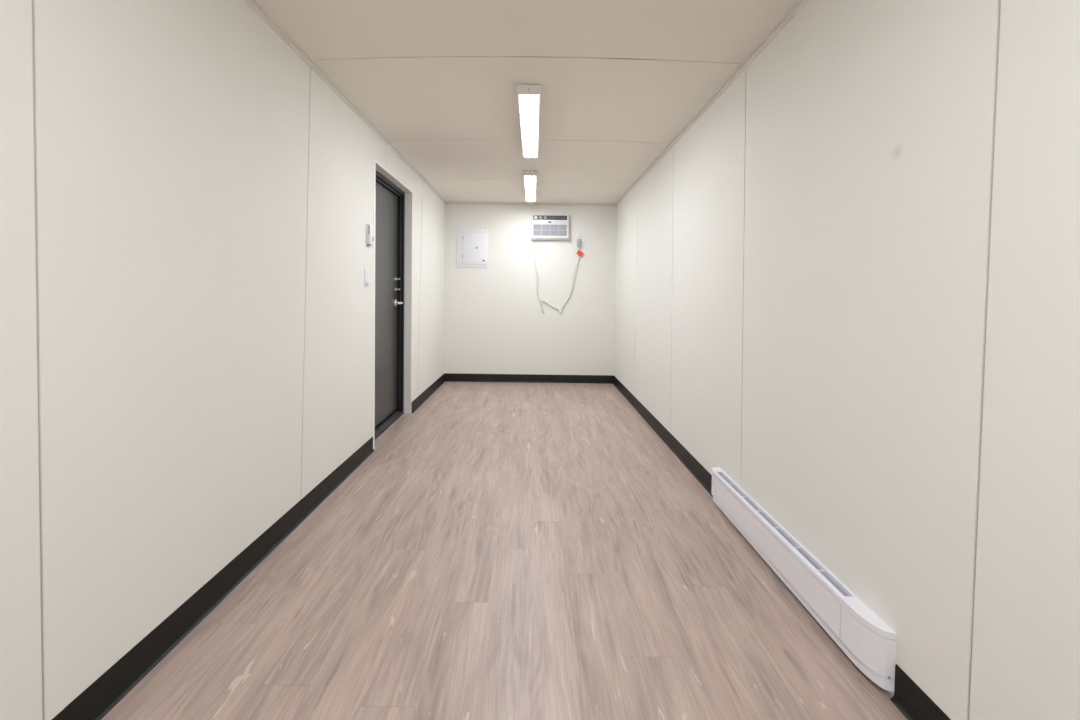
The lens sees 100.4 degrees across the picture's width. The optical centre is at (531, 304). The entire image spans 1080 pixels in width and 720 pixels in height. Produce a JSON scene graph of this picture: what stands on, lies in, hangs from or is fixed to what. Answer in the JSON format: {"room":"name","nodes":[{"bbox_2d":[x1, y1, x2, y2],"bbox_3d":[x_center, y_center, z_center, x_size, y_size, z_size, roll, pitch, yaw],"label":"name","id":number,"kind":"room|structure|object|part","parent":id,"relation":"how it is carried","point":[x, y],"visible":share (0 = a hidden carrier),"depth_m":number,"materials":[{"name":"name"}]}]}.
{"room":"portable office interior","nodes":[
{"label":"portable office interior","id":0,"kind":"room"},
{"bbox_2d":[0,0,444,719],"bbox_3d":[-1.135,-0.060,1.571,0.010,2.281,8.331,1,1,0],"label":"wall","id":1,"kind":"structure","parent":0,"point":[187,205],"depth_m":1.37,"materials":[{"name":"beige paint"}]},
{"bbox_2d":[52,437,374,719],"bbox_3d":[-1.142,1.058,0.318,0.016,0.102,5.775,1,1,0],"label":"baseboard","id":2,"kind":"structure","parent":1,"relation":"attached to","point":[112,686],"depth_m":1.50,"materials":[{"name":"black plastic"}]},
{"bbox_2d":[244,0,446,203],"bbox_3d":[-1.105,-1.187,1.545,0.025,0.025,8.331,1,1,0],"label":"trim","id":3,"kind":"structure","parent":1,"relation":"attached to","point":[255,5],"depth_m":2.39,"materials":[{"name":"white"}]},
{"bbox_2d":[364,269,368,286],"bbox_3d":[-1.116,-0.177,3.045,0.011,0.118,0.075,1,1,0],"label":"light switch","id":4,"kind":"object","parent":1,"relation":"attached to","point":[366,271],"visible":1,"depth_m":3.03,"materials":[{"name":"white plastic"}]},
{"bbox_2d":[366,224,373,245],"bbox_3d":[-1.104,-0.471,3.075,0.028,0.145,0.084,1,1,0],"label":"thermostat","id":5,"kind":"object","parent":1,"relation":"attached to","point":[369,228],"visible":1,"depth_m":3.04,"materials":[{"name":"white plastic"}]},
{"bbox_2d":[373,159,412,448],"bbox_3d":[-1.226,-0.019,3.699,0.217,2.102,1.060,1,1,0],"label":"door","id":6,"kind":"structure","parent":1,"relation":"in","point":[393,200],"depth_m":3.94,"materials":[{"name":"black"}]},
{"bbox_3d":[-1.236,0.006,3.700,0.100,2.052,0.959,1,1,0],"label":"frame","id":7,"kind":"part","parent":6,"relation":"part of","materials":[{"name":"black paint"}]},
{"bbox_3d":[-1.200,-0.010,4.029,0.073,0.066,0.150,1,1,0],"label":"handle","id":8,"kind":"part","parent":6,"relation":"part of","materials":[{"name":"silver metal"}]},
{"bbox_2d":[411,374,444,412],"bbox_3d":[-1.117,0.953,4.987,0.016,0.102,1.545,1,1,0],"label":"baseboard","id":9,"kind":"structure","parent":1,"relation":"attached to","point":[415,404],"depth_m":4.79,"materials":[{"name":"black plastic"}]},
{"bbox_2d":[101,382,906,719],"bbox_3d":[-0.096,1.093,1.591,2.245,0.001,8.331,1,1,0],"label":"floor","id":10,"kind":"structure","parent":0,"point":[500,550],"depth_m":1.65,"materials":[{"name":"brown laminate"}]},
{"bbox_2d":[257,0,796,203],"bbox_3d":[-0.032,-1.196,1.539,2.190,0.021,8.331,1,1,0],"label":"ceiling","id":11,"kind":"structure","parent":0,"point":[619,80],"depth_m":2.34,"materials":[{"name":"beige paint"}]},
{"bbox_2d":[517,84,540,157],"bbox_3d":[-0.013,-1.193,3.048,0.128,0.055,1.165,1,1,0],"label":"ceiling light","id":12,"kind":"object","parent":11,"relation":"attached to","point":[528,94],"visible":1,"depth_m":2.80,"materials":[{"name":"white plastic"}]},
{"bbox_2d":[520,95,537,156],"bbox_3d":[-0.013,-1.172,3.049,0.098,0.010,1.126,1,1,0],"label":"diffuser","id":13,"kind":"object","parent":12,"relation":"attached to","point":[528,103],"depth_m":2.93,"materials":[{"name":"white plastic"}]},
{"bbox_2d":[523,170,536,201],"bbox_3d":[-0.014,-1.232,4.760,0.128,0.055,1.165,1,1,0],"label":"ceiling light","id":14,"kind":"object","parent":11,"relation":"attached to","point":[530,176],"visible":1,"depth_m":4.52,"materials":[{"name":"white plastic"}]},
{"bbox_2d":[525,176,534,200],"bbox_3d":[-0.014,-1.210,4.760,0.098,0.010,1.126,1,1,0],"label":"diffuser","id":15,"kind":"object","parent":14,"relation":"attached to","point":[529,180],"depth_m":4.69,"materials":[{"name":"white plastic"}]},
{"bbox_2d":[446,204,614,374],"bbox_3d":[-0.023,-0.140,5.739,2.170,2.281,0.021,1,1,0],"label":"wall","id":16,"kind":"structure","parent":0,"point":[496,322],"depth_m":5.73,"materials":[{"name":"white paint"}]},
{"bbox_2d":[444,204,446,372],"bbox_3d":[-1.099,-0.204,5.725,0.018,2.179,0.018,1,1,0],"label":"trim","id":17,"kind":"structure","parent":16,"relation":"attached to","point":[445,204],"depth_m":5.73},
{"bbox_2d":[457,229,487,267],"bbox_3d":[-0.756,-0.707,5.707,0.393,0.482,0.026,1,1,0],"label":"electrical panel","id":18,"kind":"object","parent":16,"relation":"attached to","point":[472,244],"visible":1,"depth_m":5.70,"materials":[{"name":"white metal"}]},
{"bbox_3d":[-0.725,-0.710,5.705,0.300,0.405,0.008,1,1,0],"label":"door","id":19,"kind":"part","parent":18,"relation":"part of","materials":[{"name":"white metal"}]},
{"bbox_2d":[444,373,613,383],"bbox_3d":[-0.036,0.949,5.746,2.170,0.102,0.016,1,1,0],"label":"baseboard","id":20,"kind":"structure","parent":16,"relation":"attached to","point":[448,377],"depth_m":5.75,"materials":[{"name":"black plastic"}]},
{"bbox_2d":[446,202,615,205],"bbox_3d":[-0.010,-1.268,5.692,2.170,0.025,0.025,1,1,0],"label":"trim","id":21,"kind":"structure","parent":16,"relation":"attached to","point":[473,203],"depth_m":5.70,"materials":[{"name":"white"}]},
{"bbox_2d":[531,215,583,312],"bbox_3d":[0.321,-0.504,5.694,0.664,1.242,0.049,1,1,0],"label":"air conditioner","id":22,"kind":"object","parent":16,"relation":"attached to","point":[543,227],"visible":1,"depth_m":5.67,"materials":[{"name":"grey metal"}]},
{"bbox_3d":[0.231,-0.979,5.674,0.464,0.290,0.020,1,1,0],"label":"panel","id":23,"kind":"part","parent":22,"relation":"part of","materials":[{"name":"white plastic"}]},
{"bbox_3d":[0.303,-0.351,5.705,0.596,0.937,0.030,1,1,0],"label":"power cord","id":24,"kind":"part","parent":22,"relation":"part of","materials":[{"name":"white plastic"}]},
{"bbox_2d":[576,234,581,242],"bbox_3d":[0.596,-0.830,5.706,0.074,0.120,0.009,1,1,0],"label":"wall outlet","id":25,"kind":"object","parent":16,"relation":"attached to","point":[578,236],"visible":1,"depth_m":5.70,"materials":[{"name":"white plastic"}]},
{"bbox_2d":[613,206,616,375],"bbox_3d":[1.053,-0.178,5.714,0.018,2.179,0.018,1,1,0],"label":"trim","id":26,"kind":"structure","parent":16,"relation":"attached to","point":[615,206],"depth_m":5.72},
{"bbox_2d":[614,0,1079,719],"bbox_3d":[1.044,-0.034,1.560,0.010,2.281,8.331,1,1,0],"label":"wall","id":27,"kind":"structure","parent":0,"point":[849,289],"depth_m":1.25,"materials":[{"name":"beige paint"}]},
{"bbox_2d":[613,376,712,496],"bbox_3d":[1.032,0.998,4.119,0.016,0.102,3.260,1,1,0],"label":"baseboard","id":28,"kind":"structure","parent":27,"relation":"attached to","point":[698,471],"depth_m":3.31,"materials":[{"name":"black plastic"}]},
{"bbox_2d":[615,0,808,205],"bbox_3d":[1.040,-1.162,1.534,0.025,0.025,8.331,1,1,0],"label":"trim","id":29,"kind":"structure","parent":27,"relation":"attached to","point":[798,5],"depth_m":2.34,"materials":[{"name":"white"}]},
{"bbox_2d":[711,467,896,691],"bbox_3d":[1.000,0.997,1.877,0.056,0.169,1.220,1,1,0],"label":"baseboard heater","id":30,"kind":"object","parent":27,"relation":"attached to","point":[864,637],"visible":1,"depth_m":1.55,"materials":[{"name":"white metal"}]},
{"bbox_2d":[890,664,950,719],"bbox_3d":[1.007,1.105,-0.657,0.016,0.102,3.847,1,1,0],"label":"baseboard","id":31,"kind":"structure","parent":27,"relation":"attached to","point":[909,698],"depth_m":1.21,"materials":[{"name":"black plastic"}]}
]}

